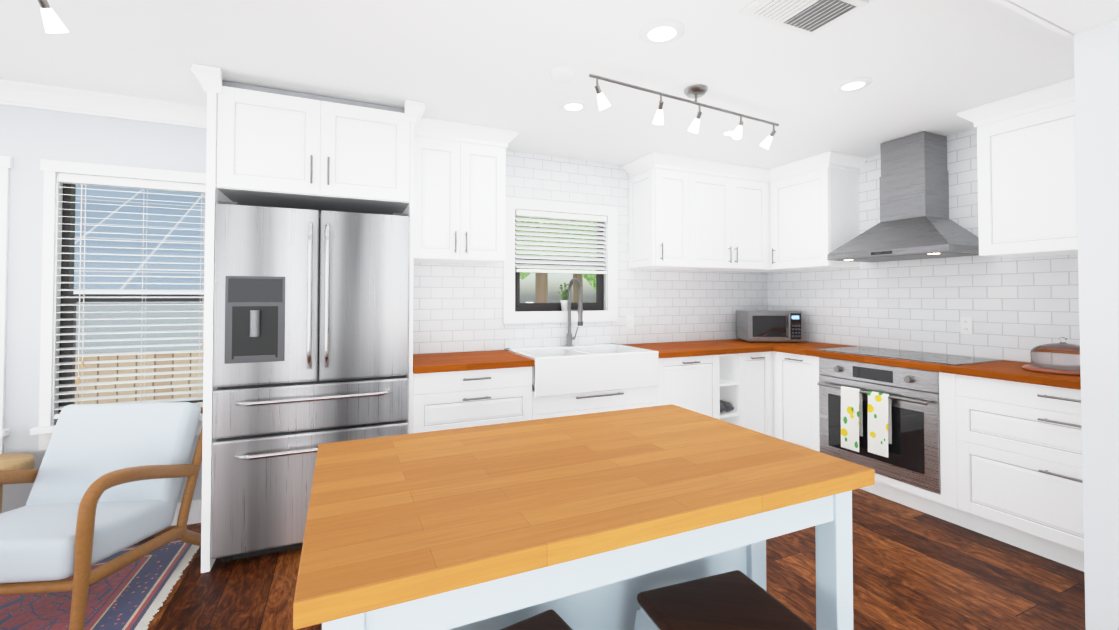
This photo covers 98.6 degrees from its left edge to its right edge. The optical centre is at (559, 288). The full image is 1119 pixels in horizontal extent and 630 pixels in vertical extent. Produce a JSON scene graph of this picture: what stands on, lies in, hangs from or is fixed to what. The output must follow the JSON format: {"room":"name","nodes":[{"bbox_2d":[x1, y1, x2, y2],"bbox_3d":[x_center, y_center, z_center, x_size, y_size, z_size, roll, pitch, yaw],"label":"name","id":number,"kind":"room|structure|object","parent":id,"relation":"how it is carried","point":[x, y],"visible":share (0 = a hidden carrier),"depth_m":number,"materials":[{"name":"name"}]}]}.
{"room":"kitchen","nodes":[
{"label":"kitchen","id":0,"kind":"room"},
{"bbox_2d":[0,104,206,512],"bbox_3d":[-4.029,0.144,2.087,4.410,2.440,0.150,0,-1,-24],"label":"wall","id":1,"kind":"structure","parent":0,"point":[30,138],"depth_m":2.56,"materials":[{"name":"grey paint"}]},
{"bbox_2d":[0,156,12,453],"bbox_3d":[-3.273,0.082,2.340,0.885,1.545,0.101,0,-1,-24],"label":"window","id":2,"kind":"structure","parent":1,"relation":"in","point":[6,164],"depth_m":2.50,"materials":[{"name":"white wood"}]},
{"bbox_2d":[0,79,206,128],"bbox_3d":[-3.913,-1.024,2.031,4.258,0.105,0.085,0,-1,-24],"label":"crown molding","id":3,"kind":"structure","parent":1,"relation":"attached to","point":[33,95],"depth_m":2.65,"materials":[{"name":"white wood"}]},
{"bbox_2d":[30,159,205,449],"bbox_3d":[-2.395,0.090,2.769,0.870,1.545,0.165,0,-1,-24],"label":"window","id":4,"kind":"structure","parent":1,"relation":"in","point":[51,265],"depth_m":2.64,"materials":[{"name":"white wood"}]},
{"bbox_2d":[54,174,205,418],"bbox_3d":[-2.379,0.044,2.753,0.730,1.319,0.069,0,-1,-24],"label":"window blinds","id":5,"kind":"object","parent":4,"relation":"attached to","point":[81,180],"visible":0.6,"depth_m":2.73,"materials":[{"name":"white plastic"}]},
{"bbox_2d":[171,500,201,525],"bbox_3d":[-3.928,1.298,2.021,4.258,0.130,0.014,0,-1,-24],"label":"baseboard","id":6,"kind":"structure","parent":1,"relation":"attached to","point":[194,517],"depth_m":2.81,"materials":[{"name":"white"}]},
{"bbox_2d":[0,0,1074,168],"bbox_3d":[-0.241,-1.165,-0.014,9.580,0.100,7.130,0,-1,-24],"label":"ceiling","id":7,"kind":"structure","parent":0,"point":[933,66],"depth_m":2.29,"materials":[{"name":"white paint"}]},
{"bbox_2d":[37,0,68,32],"bbox_3d":[-1.811,-0.974,1.542,0.312,0.224,0.176,0,-1,-24],"label":"light","id":8,"kind":"object","parent":7,"relation":"attached to","point":[52,22],"visible":1,"depth_m":1.62,"materials":[{"name":"silver metal"}]},
{"bbox_2d":[559,99,587,111],"bbox_3d":[0.083,-1.055,2.797,0.170,0.014,0.170,0,-1,-24],"label":"recessed light","id":9,"kind":"object","parent":7,"relation":"in","point":[575,104],"visible":0.96,"depth_m":2.78,"materials":[{"name":"white plastic"}]},
{"bbox_2d":[639,19,684,43],"bbox_3d":[0.430,-1.070,2.021,0.190,0.014,0.190,0,-1,-24],"label":"recessed light","id":10,"kind":"object","parent":7,"relation":"in","point":[664,30],"visible":0.98,"depth_m":2.00,"materials":[{"name":"white plastic"}]},
{"bbox_2d":[589,74,778,149],"bbox_3d":[0.719,-0.954,2.609,1.343,0.224,0.196,0,-1,-24],"label":"track spotlight","id":11,"kind":"object","parent":7,"relation":"attached to","point":[696,91],"visible":1,"depth_m":2.55,"materials":[{"name":"silver metal"}]},
{"bbox_2d":[719,128,742,136],"bbox_3d":[1.157,-1.047,3.246,0.150,0.014,0.150,0,-1,-24],"label":"recessed light","id":12,"kind":"object","parent":7,"relation":"in","point":[728,132],"visible":0.65,"depth_m":3.23,"materials":[{"name":"white plastic"}]},
{"bbox_2d":[739,0,868,35],"bbox_3d":[0.933,-1.070,1.844,0.400,0.020,0.250,0,-1,-24],"label":"ceiling vent","id":13,"kind":"object","parent":7,"relation":"in","point":[809,17],"visible":1,"depth_m":1.86,"materials":[{"name":"white plastic"}]},
{"bbox_2d":[834,77,871,91],"bbox_3d":[1.537,-1.061,2.520,0.170,0.014,0.170,0,-1,-24],"label":"recessed light","id":14,"kind":"object","parent":7,"relation":"in","point":[852,84],"visible":0.9,"depth_m":2.50,"materials":[{"name":"white plastic"}]},
{"bbox_2d":[319,150,767,353],"bbox_3d":[0.067,0.179,3.925,4.570,2.440,0.150,0,-1,-24],"label":"tiled wall","id":15,"kind":"structure","parent":0,"point":[457,307],"depth_m":3.90,"materials":[{"name":"tile"}]},
{"bbox_2d":[210,68,337,213],"bbox_3d":[-1.580,-0.776,2.772,0.530,0.568,0.633,0,-1,-24],"label":"upper cabinet","id":16,"kind":"object","parent":15,"relation":"attached to","point":[270,147],"depth_m":2.49,"materials":[{"name":"white wood"}]},
{"bbox_2d":[338,98,413,214],"bbox_3d":[-1.224,-0.773,2.932,0.531,0.568,0.633,0,-1,-24],"label":"upper cabinet","id":17,"kind":"object","parent":15,"relation":"attached to","point":[376,142],"depth_m":2.69,"materials":[{"name":"white wood"}]},
{"bbox_2d":[406,116,473,263],"bbox_3d":[-0.833,-0.619,3.250,0.371,0.869,0.368,0,-1,-24],"label":"upper cabinet","id":18,"kind":"object","parent":15,"relation":"attached to","point":[440,184],"depth_m":3.09,"materials":[{"name":"white wood"}]},
{"bbox_2d":[470,125,509,263],"bbox_3d":[-0.608,-0.617,3.351,0.371,0.869,0.368,0,-1,-24],"label":"upper cabinet","id":19,"kind":"object","parent":15,"relation":"attached to","point":[490,144],"depth_m":3.21,"materials":[{"name":"white wood"}]},
{"bbox_2d":[503,197,617,323],"bbox_3d":[0.007,-0.205,3.873,0.989,0.955,0.128,0,-1,-24],"label":"window","id":20,"kind":"structure","parent":15,"relation":"in","point":[511,315],"depth_m":3.82,"materials":[{"name":"white wood"}]},
{"bbox_2d":[515,210,605,273],"bbox_3d":[0.021,-0.357,3.845,0.785,0.475,0.056,0,-1,-24],"label":"blinds","id":21,"kind":"object","parent":20,"relation":"attached to","point":[563,217],"visible":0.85,"depth_m":3.83,"materials":[{"name":"white plastic"}]},
{"bbox_2d":[558,283,571,310],"bbox_3d":[0.040,0.068,3.839,0.130,0.226,0.100,0,-1,-24],"label":"potted plant","id":22,"kind":"object","parent":20,"relation":"on","point":[564,303],"visible":0.77,"depth_m":3.81,"materials":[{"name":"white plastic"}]},
{"bbox_2d":[626,152,769,271],"bbox_3d":[1.390,-0.601,4.248,1.600,0.869,0.368,0,-1,-24],"label":"upper cabinet","id":23,"kind":"object","parent":15,"relation":"attached to","point":[686,213],"depth_m":3.97,"materials":[{"name":"white wood"}]},
{"bbox_2d":[132,489,1085,629],"bbox_3d":[-0.241,1.375,-0.062,9.580,0.100,7.130,0,-1,-24],"label":"floor","id":24,"kind":"structure","parent":0,"point":[914,569],"depth_m":2.23,"materials":[{"name":"laminate"}]},
{"bbox_2d":[0,539,198,629],"bbox_3d":[-2.768,1.351,1.509,2.394,0.006,1.550,0,-1,-22],"label":"rug","id":25,"kind":"object","parent":24,"relation":"on","point":[133,596],"visible":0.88,"depth_m":2.10,"materials":[{"name":"multicoloured fabric"}]},
{"bbox_2d":[0,453,34,513],"bbox_3d":[-2.796,1.106,2.329,0.340,0.514,0.340,0,-1,-24],"label":"side table","id":26,"kind":"object","parent":25,"relation":"on","point":[17,461],"visible":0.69,"depth_m":2.37,"materials":[{"name":"brown wood"}]},
{"bbox_2d":[0,402,202,629],"bbox_3d":[-2.172,0.975,2.169,0.703,0.779,0.870,0,-1,-6],"label":"armchair","id":27,"kind":"object","parent":25,"relation":"on","point":[106,480],"visible":0.88,"depth_m":2.25,"materials":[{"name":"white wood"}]},
{"bbox_2d":[211,201,409,561],"bbox_3d":[-1.378,0.479,2.774,0.915,1.797,0.697,0,-1,-24],"label":"fridge","id":28,"kind":"object","parent":24,"relation":"on","point":[311,332],"visible":0.79,"depth_m":2.47,"materials":[{"name":"grey metal"}]},
{"bbox_2d":[412,366,543,432],"bbox_3d":[-0.602,0.941,3.193,0.796,0.888,0.608,0,-1,-24],"label":"base cabinet","id":29,"kind":"object","parent":24,"relation":"on","point":[470,398],"depth_m":2.90,"materials":[{"name":"white wood"}]},
{"bbox_2d":[413,350,534,373],"bbox_3d":[-0.622,0.476,3.176,0.735,0.039,0.638,0,-1,-24],"label":"countertop","id":30,"kind":"structure","parent":29,"relation":"on","point":[497,359],"depth_m":3.00,"materials":[{"name":"brown wood"}]},
{"bbox_2d":[504,343,658,396],"bbox_3d":[0.145,0.574,3.513,0.940,0.249,0.644,0,-1,-24],"label":"sink","id":31,"kind":"object","parent":30,"relation":"in","point":[567,370],"visible":1,"depth_m":3.25,"materials":[{"name":"white ceramic"}]},
{"bbox_2d":[566,278,582,345],"bbox_3d":[0.135,0.186,3.692,0.105,0.530,0.240,0,-1,-24],"label":"faucet","id":32,"kind":"object","parent":31,"relation":"on","point":[579,310],"visible":1,"depth_m":3.74,"materials":[{"name":"silver metal"}]},
{"bbox_2d":[500,609,572,629],"bbox_3d":[-0.063,1.037,0.899,0.438,0.610,0.438,1,-1,-32],"label":"stool","id":33,"kind":"object","parent":24,"relation":"on","point":[550,619],"visible":1,"depth_m":1.05,"materials":[{"name":"brown wood"}]},
{"bbox_2d":[322,496,852,629],"bbox_3d":[0.040,0.919,1.284,1.194,0.861,0.734,0,-1,-24],"label":"kitchen island","id":34,"kind":"object","parent":24,"relation":"on","point":[601,593],"depth_m":1.12,"materials":[{"name":"white wood"}]},
{"bbox_2d":[293,404,874,629],"bbox_3d":[0.040,0.469,1.292,1.264,0.038,0.804,0,-1,-24],"label":"island countertop","id":35,"kind":"structure","parent":34,"relation":"on","point":[396,521],"depth_m":1.04,"materials":[{"name":"brown wood"}]},
{"bbox_2d":[544,383,659,418],"bbox_3d":[0.108,1.046,3.510,1.008,0.690,0.608,0,-1,-24],"label":"base cabinet","id":36,"kind":"object","parent":24,"relation":"on","point":[603,401],"depth_m":3.25,"materials":[{"name":"white wood"}]},
{"bbox_2d":[659,354,723,420],"bbox_3d":[0.808,0.953,3.826,0.648,0.888,0.608,0,-1,-24],"label":"base cabinet","id":37,"kind":"object","parent":24,"relation":"on","point":[694,383],"depth_m":3.59,"materials":[{"name":"white wood"}]},
{"bbox_2d":[622,339,772,357],"bbox_3d":[1.080,0.490,3.940,1.113,0.039,0.638,0,-1,-24],"label":"countertop","id":38,"kind":"structure","parent":37,"relation":"on","point":[731,346],"depth_m":3.80,"materials":[{"name":"brown wood"}]},
{"bbox_2d":[634,570,814,629],"bbox_3d":[0.381,1.041,1.073,0.438,0.610,0.438,0,-1,-19],"label":"stool","id":39,"kind":"object","parent":24,"relation":"on","point":[736,600],"visible":1,"depth_m":1.12,"materials":[{"name":"brown wood"}]},
{"bbox_2d":[724,351,775,437],"bbox_3d":[1.438,0.958,4.108,0.345,0.888,0.608,0,-1,-24],"label":"base cabinet","id":40,"kind":"object","parent":24,"relation":"on","point":[747,376],"depth_m":3.83,"materials":[{"name":"white wood"}]},
{"bbox_2d":[720,400,733,412],"bbox_3d":[1.252,0.939,3.865,0.163,0.078,0.285,0,-1,-24],"label":"wine bottle","id":41,"kind":"object","parent":40,"relation":"in","point":[726,406],"visible":0.33,"depth_m":3.72,"materials":[{"name":"grey"}]},
{"bbox_2d":[772,351,820,451],"bbox_3d":[2.097,0.953,3.855,0.607,0.888,0.433,0,-1,-24],"label":"base cabinet","id":42,"kind":"object","parent":24,"relation":"on","point":[795,377],"depth_m":3.72,"materials":[{"name":"white wood"}]},
{"bbox_2d":[936,372,1083,571],"bbox_3d":[2.712,0.928,2.485,0.607,0.888,1.006,0,-1,-24],"label":"base cabinet","id":43,"kind":"object","parent":24,"relation":"on","point":[1010,462],"depth_m":2.51,"materials":[{"name":"white wood"}]},
{"bbox_2d":[817,357,940,493],"bbox_3d":[2.175,0.858,3.225,0.361,0.712,0.775,0,-1,-24],"label":"oven","id":44,"kind":"object","parent":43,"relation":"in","point":[913,458],"visible":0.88,"depth_m":3.04,"materials":[{"name":"grey metal"}]},
{"bbox_2d":[841,386,862,451],"bbox_3d":[1.972,0.880,3.252,0.038,0.414,0.130,0,-1,-24],"label":"hanging towel","id":45,"kind":"object","parent":44,"relation":"hanging from","point":[851,418],"visible":0.94,"depth_m":3.24,"materials":[{"name":"white fabric"}]},
{"bbox_2d":[868,391,891,457],"bbox_3d":[2.048,0.867,3.083,0.038,0.394,0.130,0,-1,-24],"label":"hanging towel","id":46,"kind":"object","parent":44,"relation":"hanging from","point":[879,424],"visible":0.94,"depth_m":3.07,"materials":[{"name":"white fabric"}]},
{"bbox_2d":[745,341,1080,389],"bbox_3d":[2.327,0.479,3.310,0.641,0.039,2.810,0,-1,-24],"label":"countertop","id":47,"kind":"structure","parent":43,"relation":"on","point":[1014,371],"depth_m":2.80,"materials":[{"name":"brown wood"}]},
{"bbox_2d":[736,310,802,342],"bbox_3d":[1.880,0.339,4.330,0.460,0.276,0.369,0,-1,3],"label":"microwave","id":48,"kind":"object","parent":47,"relation":"on","point":[769,325],"visible":1,"depth_m":4.18,"materials":[{"name":"silver metal"}]},
{"bbox_2d":[814,346,1001,365],"bbox_3d":[2.331,0.455,3.304,0.511,0.007,0.916,0,-1,-24],"label":"cooktop","id":49,"kind":"object","parent":47,"relation":"in","point":[952,360],"visible":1,"depth_m":3.22,"materials":[{"name":"black glass"}]},
{"bbox_2d":[1022,337,1079,375],"bbox_3d":[2.672,0.352,2.554,0.320,0.185,0.320,0,-1,-24],"label":"cake dome","id":50,"kind":"object","parent":47,"relation":"on","point":[1062,357],"visible":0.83,"depth_m":2.50,"materials":[{"name":"clear glass"}]},
{"bbox_2d":[767,128,1079,362],"bbox_3d":[2.692,0.170,3.475,0.150,2.440,2.822,0,-1,-24],"label":"tiled wall","id":51,"kind":"structure","parent":0,"point":[1018,309],"depth_m":3.32,"materials":[{"name":"tile"}]},
{"bbox_2d":[770,152,861,271],"bbox_3d":[2.139,-0.604,4.085,0.367,0.869,0.580,0,-1,-24],"label":"upper cabinet","id":52,"kind":"object","parent":51,"relation":"attached to","point":[814,201],"depth_m":3.88,"materials":[{"name":"white wood"}]},
{"bbox_2d":[827,131,978,261],"bbox_3d":[2.396,-0.629,3.353,0.499,0.841,0.797,0,-1,-24],"label":"range hood","id":53,"kind":"object","parent":51,"relation":"attached to","point":[916,222],"visible":0.92,"depth_m":3.28,"materials":[{"name":"silver metal"}]},
{"bbox_2d":[960,317,972,333],"bbox_3d":[2.720,0.250,3.218,0.007,0.114,0.070,0,-1,-24],"label":"outlet","id":54,"kind":"object","parent":51,"relation":"attached to","point":[966,325],"visible":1,"depth_m":3.21,"materials":[{"name":"white plastic"}]},
{"bbox_2d":[970,80,1077,257],"bbox_3d":[2.769,-0.630,2.682,0.367,0.869,0.562,0,-1,-24],"label":"upper cabinet","id":55,"kind":"object","parent":51,"relation":"attached to","point":[1025,141],"depth_m":2.65,"materials":[{"name":"white wood"}]},
{"bbox_2d":[1074,78,1077,227],"bbox_3d":[2.930,-0.636,2.322,0.367,0.869,0.476,0,-1,-24],"label":"upper cabinet","id":56,"kind":"object","parent":51,"relation":"attached to","point":[1075,178],"depth_m":2.48,"materials":[{"name":"white wood"}]},
{"bbox_3d":[-0.426,0.112,0.376,9.579,2.440,0.279,0,-1,-24],"label":"wall","id":57,"kind":"structure","parent":0,"visible":0},
{"bbox_2d":[992,0,1118,629],"bbox_3d":[-0.810,0.222,0.212,5.248,2.215,0.296,0,-1,-24],"label":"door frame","id":58,"kind":"structure","parent":57,"relation":"attached to","point":[1091,27],"depth_m":1.36,"materials":[{"name":"white wood"}]},
{"label":"outside","id":59,"kind":"structure","parent":0,"visible":0},
{"bbox_3d":[-8.266,2.646,22.821,55.000,0.110,41.210,0,-1,-24],"label":"ground","id":60,"kind":"structure","parent":59,"visible":0},
{"bbox_2d":[75,349,203,403],"bbox_3d":[-8.799,1.396,2.421,15.300,1.650,0.110,0,-1,-24],"label":"fence","id":61,"kind":"object","parent":60,"relation":"on","point":[126,364],"depth_m":4.59,"materials":[{"name":"beige wood"}]},
{"bbox_2d":[74,184,205,353],"bbox_3d":[-12.067,-0.416,7.171,17.600,5.450,6.750,0,-1,-24],"label":"neighbouring house","id":62,"kind":"structure","parent":60,"relation":"on","point":[131,221],"depth_m":7.18,"materials":[{"name":"grey"}]},
{"bbox_2d":[516,216,596,302],"bbox_3d":[-2.534,-3.229,20.357,26.040,11.566,18.049,0,-1,-24],"label":"trees","id":63,"kind":"object","parent":60,"relation":"on","point":[542,277],"depth_m":17.93,"materials":[{"name":"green plant"}]}
]}

